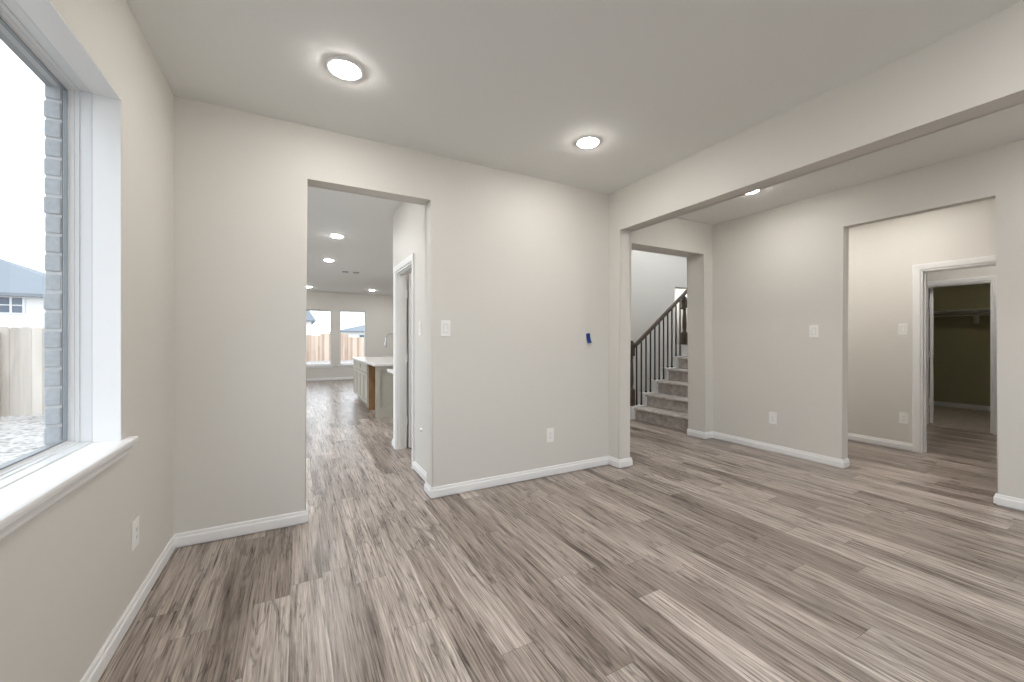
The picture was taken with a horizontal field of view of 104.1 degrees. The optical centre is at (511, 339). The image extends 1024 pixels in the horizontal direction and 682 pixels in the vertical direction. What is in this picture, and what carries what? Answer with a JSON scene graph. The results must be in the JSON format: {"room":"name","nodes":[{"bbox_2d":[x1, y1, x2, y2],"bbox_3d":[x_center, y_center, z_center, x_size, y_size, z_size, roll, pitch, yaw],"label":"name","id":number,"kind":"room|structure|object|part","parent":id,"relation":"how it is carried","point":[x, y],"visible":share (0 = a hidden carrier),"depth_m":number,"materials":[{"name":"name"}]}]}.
{"room":"empty dining room","nodes":[
{"label":"empty dining room","id":0,"kind":"room"},
{"bbox_2d":[0,23,62,466],"bbox_3d":[-3.386,-0.108,4.479,0.052,3.143,16.700,0,0,-28],"label":"wall","id":1,"kind":"structure","parent":0,"point":[53,104],"depth_m":1.58,"materials":[{"name":"grey brick"}]},
{"bbox_2d":[0,0,172,681],"bbox_3d":[-3.262,-0.108,4.535,0.120,2.743,16.520,0,0,-28],"label":"wall","id":2,"kind":"structure","parent":0,"point":[68,575],"depth_m":1.73,"materials":[{"name":"grey paint"}]},
{"bbox_2d":[0,0,138,540],"bbox_3d":[-1.280,-0.263,0.856,0.206,1.525,1.983,0,0,-28],"label":"window","id":3,"kind":"structure","parent":2,"relation":"in","point":[31,484],"depth_m":1.62,"materials":[{"name":"white plastic"}]},
{"bbox_3d":[-1.335,-0.299,0.826,0.080,1.451,1.843,0,0,-28],"label":"frame","id":4,"kind":"part","parent":3,"relation":"part of","materials":[{"name":"white plastic"}]},
{"bbox_2d":[132,515,138,550],"bbox_3d":[-1.731,0.888,1.838,0.009,0.130,0.081,0,0,-28],"label":"outlet","id":5,"kind":"object","parent":2,"relation":"attached to","point":[135,524],"visible":1,"depth_m":1.83,"materials":[{"name":"white plastic"}]},
{"bbox_2d":[135,524,137,540],"bbox_3d":[-1.729,0.888,1.839,0.002,0.066,0.033,0,0,-28],"label":"socket","id":6,"kind":"object","parent":5,"relation":"attached to","point":[136,525],"depth_m":1.83,"materials":[{"name":"white plastic"}]},
{"bbox_2d":[80,502,308,681],"bbox_3d":[-0.409,1.219,0.148,0.728,0.088,5.850,0,0,-28],"label":"baseboard","id":7,"kind":"structure","parent":2,"relation":"attached to","point":[94,672],"depth_m":2.33,"materials":[{"name":"white paint"}]},
{"bbox_2d":[306,291,392,378],"bbox_3d":[-4.523,-0.108,13.156,6.090,2.743,0.150,0,0,-28],"label":"wall","id":8,"kind":"structure","parent":0,"point":[378,308],"depth_m":12.85,"materials":[{"name":"grey paint"}]},
{"bbox_2d":[306,309,333,367],"bbox_3d":[-5.999,-0.035,12.322,0.910,1.805,0.155,0,0,-28],"label":"window","id":9,"kind":"structure","parent":8,"relation":"in","point":[330,365],"depth_m":12.45,"materials":[{"name":"white plastic"}]},
{"bbox_2d":[306,377,352,380],"bbox_3d":[-4.486,1.219,13.083,5.854,0.088,0.014,0,0,-28],"label":"baseboard","id":10,"kind":"structure","parent":8,"relation":"attached to","point":[331,378],"depth_m":12.43,"materials":[{"name":"white paint"}]},
{"bbox_2d":[337,310,365,366],"bbox_3d":[-5.106,-0.035,12.805,0.910,1.805,0.155,0,0,-28],"label":"window","id":11,"kind":"structure","parent":8,"relation":"in","point":[340,311],"depth_m":12.69,"materials":[{"name":"white plastic"}]},
{"bbox_2d":[173,95,608,533],"bbox_3d":[-0.503,-0.108,3.337,3.596,2.743,0.151,0,0,-28],"label":"wall","id":12,"kind":"structure","parent":0,"point":[517,265],"depth_m":2.86,"materials":[{"name":"grey paint"}]},
{"bbox_2d":[441,320,449,335],"bbox_3d":[-0.535,-0.093,3.227,0.081,0.130,0.010,0,0,-28],"label":"light switch","id":13,"kind":"object","parent":12,"relation":"attached to","point":[445,324],"visible":1,"depth_m":3.22,"materials":[{"name":"white plastic"}]},
{"bbox_2d":[413,456,632,498],"bbox_3d":[0.115,1.219,3.930,2.043,0.088,0.802,0,0,-24],"label":"baseboard","id":14,"kind":"structure","parent":12,"relation":"attached to","point":[450,489],"depth_m":3.57,"materials":[{"name":"white paint"}]},
{"bbox_2d":[546,428,553,441],"bbox_3d":[0.355,0.885,3.709,0.081,0.130,0.009,0,0,-28],"label":"outlet","id":15,"kind":"object","parent":12,"relation":"attached to","point":[549,431],"visible":1,"depth_m":3.71,"materials":[{"name":"white plastic"}]},
{"bbox_2d":[586,333,591,342],"bbox_3d":[0.755,-0.017,3.920,0.060,0.100,0.017,0,0,-28],"label":"tape strip","id":16,"kind":"object","parent":12,"relation":"attached to","point":[588,338],"visible":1,"depth_m":3.92,"materials":[{"name":"blue plastic"}]},
{"bbox_2d":[393,202,425,471],"bbox_3d":[-0.982,-0.108,4.073,0.116,2.743,1.600,0,0,-28],"label":"wall","id":17,"kind":"structure","parent":0,"point":[409,219],"depth_m":3.80,"materials":[{"name":"grey paint"}]},
{"bbox_2d":[393,253,413,468],"bbox_3d":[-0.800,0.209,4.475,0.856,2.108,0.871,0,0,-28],"label":"door frame","id":18,"kind":"structure","parent":17,"relation":"in","point":[400,292],"depth_m":4.61,"materials":[{"name":"white paint"}]},
{"bbox_2d":[419,321,421,334],"bbox_3d":[-0.855,-0.107,3.704,0.010,0.130,0.081,0,0,-28],"label":"light switch","id":19,"kind":"object","parent":17,"relation":"attached to","point":[420,322],"visible":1,"depth_m":3.68,"materials":[{"name":"white plastic"}]},
{"bbox_2d":[407,271,411,446],"bbox_3d":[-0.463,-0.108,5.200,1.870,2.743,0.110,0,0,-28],"label":"door","id":20,"kind":"structure","parent":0,"point":[411,271],"depth_m":4.72,"materials":[{"name":"grey paint"}]},
{"bbox_2d":[98,379,1023,681],"bbox_3d":[1.778,1.332,7.258,11.570,0.162,16.520,0,0,-28],"label":"floor","id":21,"kind":"structure","parent":0,"point":[696,559],"depth_m":2.15,"materials":[{"name":"brown wood"}]},
{"bbox_2d":[353,360,392,417],"bbox_3d":[-2.418,0.846,7.920,1.025,0.835,2.864,0,0,-28],"label":"kitchen island","id":22,"kind":"object","parent":21,"relation":"on","point":[373,385],"visible":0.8,"depth_m":6.58,"materials":[{"name":"grey paint"}]},
{"bbox_3d":[-3.423,0.884,8.724,0.022,0.547,0.487,0,0,-28],"label":"cabinet door","id":23,"kind":"part","parent":22,"relation":"part of","materials":[{"name":"grey paint"}]},
{"bbox_3d":[-3.306,0.521,8.508,0.022,0.163,0.980,0,0,-28],"label":"drawer","id":24,"kind":"part","parent":22,"relation":"part of","materials":[{"name":"grey paint"}]},
{"bbox_3d":[-3.189,0.884,8.291,0.022,0.547,0.487,0,0,-28],"label":"cabinet door","id":25,"kind":"part","parent":22,"relation":"part of","materials":[{"name":"grey paint"}]},
{"bbox_3d":[-2.953,0.884,7.856,0.022,0.547,0.487,0,0,-28],"label":"cabinet door","id":26,"kind":"part","parent":22,"relation":"part of","materials":[{"name":"grey paint"}]},
{"bbox_3d":[-2.836,0.521,7.639,0.022,0.163,0.980,0,0,-28],"label":"drawer","id":27,"kind":"part","parent":22,"relation":"part of","materials":[{"name":"grey paint"}]},
{"bbox_3d":[-2.719,0.884,7.422,0.022,0.547,0.487,0,0,-28],"label":"cabinet door","id":28,"kind":"part","parent":22,"relation":"part of","materials":[{"name":"grey paint"}]},
{"bbox_2d":[352,356,392,366],"bbox_3d":[-2.327,0.408,7.986,1.302,0.040,2.915,0,0,-28],"label":"island countertop","id":29,"kind":"structure","parent":22,"relation":"on","point":[373,361],"depth_m":7.51,"materials":[{"name":"white stone"}]},
{"bbox_2d":[384,333,392,347],"bbox_3d":[-2.452,0.127,8.096,0.274,0.522,0.132,0,0,-28],"label":"kitchen faucet","id":30,"kind":"object","parent":29,"relation":"on","point":[385,343],"visible":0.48,"depth_m":8.01,"materials":[{"name":"silver metal"}]},
{"bbox_3d":[-1.749,0.846,6.685,1.022,0.835,0.054,0,0,-28],"label":"panel","id":31,"kind":"part","parent":22,"relation":"part of","materials":[{"name":"grey paint"}]},
{"bbox_2d":[630,289,687,430],"bbox_3d":[3.561,0.142,6.655,3.277,2.241,1.225,0,0,-28],"label":"staircase","id":32,"kind":"structure","parent":21,"relation":"on","point":[666,402],"depth_m":6.45,"materials":[{"name":"grey carpet"}]},
{"bbox_3d":[1.909,0.530,6.385,0.100,1.045,0.100,0,0,-28],"label":"newel post","id":33,"kind":"part","parent":32,"relation":"part of","materials":[{"name":"brown wood"}]},
{"bbox_3d":[2.571,-0.425,6.743,1.365,1.106,0.062,0,0,-28],"label":"handrail","id":34,"kind":"part","parent":32,"relation":"part of","materials":[{"name":"brown wood"}]},
{"bbox_3d":[3.018,-0.340,6.984,0.100,0.845,0.100,0,0,-28],"label":"newel post","id":35,"kind":"part","parent":32,"relation":"part of","materials":[{"name":"brown wood"}]},
{"bbox_2d":[126,0,1023,295],"bbox_3d":[-0.632,-1.540,5.955,6.090,0.120,16.520,0,0,-28],"label":"ceiling","id":36,"kind":"structure","parent":0,"point":[507,85],"depth_m":2.25,"materials":[{"name":"white paint"}]},
{"bbox_2d":[329,234,344,237],"bbox_3d":[-2.494,-1.469,5.688,0.204,0.022,0.204,0,0,-28],"label":"recessed light","id":37,"kind":"object","parent":36,"relation":"in","point":[330,235],"visible":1,"depth_m":5.64,"materials":[{"name":"white paint"}]},
{"bbox_2d":[324,56,364,80],"bbox_3d":[-0.913,-1.469,2.181,0.204,0.022,0.204,0,0,-28],"label":"recessed light","id":38,"kind":"object","parent":36,"relation":"in","point":[341,67],"visible":1,"depth_m":2.16,"materials":[{"name":"white paint"}]},
{"bbox_2d":[341,270,360,273],"bbox_3d":[-3.516,-1.476,8.716,0.380,0.008,0.260,0,0,-28],"label":"ceiling vent","id":39,"kind":"object","parent":36,"relation":"in","point":[342,271],"visible":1,"depth_m":8.73,"materials":[{"name":"white metal"}]},
{"bbox_2d":[574,135,601,148],"bbox_3d":[0.569,-1.469,2.986,0.204,0.022,0.204,0,0,-28],"label":"recessed light","id":40,"kind":"object","parent":36,"relation":"in","point":[588,141],"visible":1,"depth_m":2.96,"materials":[{"name":"white paint"}]},
{"bbox_2d":[609,0,1023,458],"bbox_3d":[2.379,-0.108,1.626,0.152,2.743,6.039,0,0,-28],"label":"wall","id":41,"kind":"structure","parent":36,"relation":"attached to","point":[975,71],"depth_m":2.42,"materials":[{"name":"grey paint"}]},
{"bbox_2d":[631,250,686,403],"bbox_3d":[2.372,-0.787,7.601,5.400,4.100,0.120,0,0,-28],"label":"wall","id":42,"kind":"structure","parent":0,"point":[655,277],"depth_m":7.71,"materials":[{"name":"grey paint"}]},
{"bbox_2d":[632,217,711,431],"bbox_3d":[1.745,-0.787,4.834,1.983,4.100,0.249,0,0,-28],"label":"wall","id":43,"kind":"structure","parent":0,"point":[691,240],"depth_m":5.10,"materials":[{"name":"grey paint"}]},
{"bbox_2d":[675,283,989,405],"bbox_3d":[6.643,-0.787,7.795,2.500,4.100,7.000,0,0,-28],"label":"wall","id":44,"kind":"structure","parent":0,"point":[961,357],"depth_m":7.30,"materials":[{"name":"beige paint"}]},
{"bbox_2d":[927,275,996,434],"bbox_3d":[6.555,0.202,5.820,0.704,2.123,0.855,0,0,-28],"label":"door frame","id":45,"kind":"structure","parent":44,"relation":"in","point":[984,279],"depth_m":5.50,"materials":[{"name":"white paint"}]},
{"bbox_2d":[934,308,989,323],"bbox_3d":[8.274,-0.411,6.858,0.319,0.249,2.160,0,0,-28],"label":"closet shelf","id":46,"kind":"object","parent":44,"relation":"attached to","point":[975,313],"visible":0.63,"depth_m":7.14,"materials":[{"name":"white paint"}]},
{"bbox_3d":[8.178,-0.462,6.806,0.032,0.032,2.160,0,0,-28],"label":"hanging rod","id":47,"kind":"part","parent":46,"relation":"part of","materials":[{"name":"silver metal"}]},
{"bbox_2d":[934,401,989,410],"bbox_3d":[8.409,1.207,6.931,0.014,0.088,2.200,0,0,-28],"label":"baseboard","id":48,"kind":"structure","parent":44,"relation":"attached to","point":[936,403],"depth_m":7.28,"materials":[{"name":"white paint"}]},
{"bbox_2d":[712,139,1023,498],"bbox_3d":[4.059,-0.108,2.522,0.109,2.743,6.019,0,0,-28],"label":"wall","id":49,"kind":"structure","parent":0,"point":[779,272],"depth_m":4.11,"materials":[{"name":"grey paint"}]},
{"bbox_2d":[687,429,849,468],"bbox_3d":[2.822,1.219,4.614,0.169,0.088,1.675,0,0,-33],"label":"baseboard","id":50,"kind":"structure","parent":49,"relation":"attached to","point":[813,457],"depth_m":4.46,"materials":[{"name":"white paint"}]},
{"bbox_2d":[769,412,776,423],"bbox_3d":[2.931,0.879,4.487,0.009,0.130,0.081,0,0,-28],"label":"outlet","id":51,"kind":"object","parent":49,"relation":"attached to","point":[772,416],"visible":1,"depth_m":4.49,"materials":[{"name":"white plastic"}]},
{"bbox_2d":[809,325,817,337],"bbox_3d":[3.122,-0.089,4.131,0.010,0.130,0.081,0,0,-28],"label":"light switch","id":52,"kind":"object","parent":49,"relation":"attached to","point":[813,329],"visible":1,"depth_m":4.13,"materials":[{"name":"white plastic"}]},
{"bbox_2d":[993,493,1023,510],"bbox_3d":[4.585,1.219,1.534,0.124,0.088,3.538,0,0,-28],"label":"baseboard","id":53,"kind":"structure","parent":49,"relation":"attached to","point":[999,499],"depth_m":3.00,"materials":[{"name":"white paint"}]},
{"bbox_2d":[848,199,995,452],"bbox_3d":[4.597,-0.108,4.530,0.115,2.743,3.200,0,0,-28],"label":"wall","id":54,"kind":"structure","parent":0,"point":[882,255],"depth_m":4.67,"materials":[{"name":"grey paint"}]},
{"bbox_2d":[848,433,911,450],"bbox_3d":[4.178,1.219,5.168,0.014,0.088,1.479,0,0,-28],"label":"baseboard","id":55,"kind":"structure","parent":54,"relation":"attached to","point":[854,437],"depth_m":4.76,"materials":[{"name":"white paint"}]},
{"bbox_2d":[898,323,907,334],"bbox_3d":[4.494,-0.122,4.588,0.010,0.130,0.081,0,0,-28],"label":"light switch","id":56,"kind":"object","parent":54,"relation":"attached to","point":[902,328],"visible":1,"depth_m":4.58,"materials":[{"name":"white plastic"}]},
{"bbox_2d":[899,412,908,423],"bbox_3d":[4.498,0.897,4.582,0.009,0.130,0.081,0,0,-28],"label":"outlet","id":57,"kind":"object","parent":54,"relation":"attached to","point":[903,417],"visible":1,"depth_m":4.58,"materials":[{"name":"white plastic"}]},
{"bbox_2d":[912,255,995,452],"bbox_3d":[4.801,0.209,4.152,0.151,2.108,0.896,0,0,-28],"label":"door frame","id":58,"kind":"structure","parent":54,"relation":"in","point":[990,260],"depth_m":4.47,"materials":[{"name":"white paint"}]},
{"bbox_2d":[927,265,995,285],"bbox_3d":[6.433,-0.108,5.465,0.115,2.743,3.100,0,0,-28],"label":"wall","id":59,"kind":"structure","parent":0,"point":[987,270],"depth_m":5.59,"materials":[{"name":"grey paint"}]},
{"label":"outside","id":60,"kind":"structure","parent":0,"visible":0},
{"bbox_2d":[0,360,352,464],"bbox_3d":[-7.308,1.513,18.784,85.000,0.100,100.000,0,0,-28],"label":"ground","id":61,"kind":"structure","parent":60,"point":[21,435],"depth_m":6.17,"materials":[{"name":"white snow"}]},
{"bbox_2d":[0,327,45,418],"bbox_3d":[-9.158,0.607,7.535,7.050,1.712,0.166,0,0,-28],"label":"fence","id":62,"kind":"object","parent":61,"relation":"on","point":[22,389],"visible":0.2,"depth_m":7.51,"materials":[{"name":"brown wood"}]},
{"bbox_3d":[-9.481,0.663,7.323,0.100,1.600,0.099,0,0,-28],"label":"post","id":63,"kind":"part","parent":62,"relation":"part of","materials":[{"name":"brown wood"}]},
{"bbox_2d":[0,259,45,328],"bbox_3d":[-24.413,-1.162,16.362,13.400,5.250,8.800,0,0,-28],"label":"house","id":64,"kind":"structure","parent":61,"relation":"on","point":[22,288],"depth_m":15.14,"materials":[{"name":"white paint"}]},
{"bbox_3d":[-18.688,-1.297,14.896,0.600,0.560,0.018,0,0,-28],"label":"pane","id":65,"kind":"part","parent":64,"relation":"part of","materials":[{"name":"blue"}]},
{"bbox_2d":[306,311,315,334],"bbox_3d":[-24.261,-2.737,42.586,5.600,8.400,10.800,0,0,-28],"label":"house","id":66,"kind":"structure","parent":61,"relation":"on","point":[310,320],"depth_m":39.22,"materials":[{"name":"white"}]},
{"bbox_2d":[306,335,319,361],"bbox_3d":[-16.277,0.557,25.285,7.400,1.811,0.166,0,0,-28],"label":"fence","id":67,"kind":"object","parent":61,"relation":"on","point":[312,341],"visible":0.14,"depth_m":26.85,"materials":[{"name":"brown wood"}]},
{"bbox_3d":[-13.692,0.613,26.644,0.100,1.700,0.099,0,0,-28],"label":"post","id":68,"kind":"part","parent":67,"relation":"part of","materials":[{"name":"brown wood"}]},
{"bbox_2d":[320,333,347,360],"bbox_3d":[-12.230,0.507,27.472,1.800,1.912,0.166,0,0,-28],"label":"fence","id":69,"kind":"object","parent":61,"relation":"on","point":[324,338],"visible":0.71,"depth_m":27.33,"materials":[{"name":"brown wood"}]},
{"bbox_3d":[-11.686,0.563,27.728,0.100,1.800,0.099,0,0,-28],"label":"post","id":70,"kind":"part","parent":69,"relation":"part of","materials":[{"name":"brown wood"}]},
{"bbox_2d":[328,325,363,336],"bbox_3d":[-17.216,-0.312,53.213,12.500,3.550,10.800,0,0,-28],"label":"house","id":71,"kind":"structure","parent":61,"relation":"on","point":[358,331],"depth_m":46.95,"materials":[{"name":"white"}]},
{"bbox_2d":[348,337,363,359],"bbox_3d":[-7.567,0.632,29.991,8.800,1.662,0.166,0,0,-28],"label":"fence","id":72,"kind":"object","parent":61,"relation":"on","point":[355,344],"visible":0.06,"depth_m":28.14,"materials":[{"name":"brown wood"}]}
]}

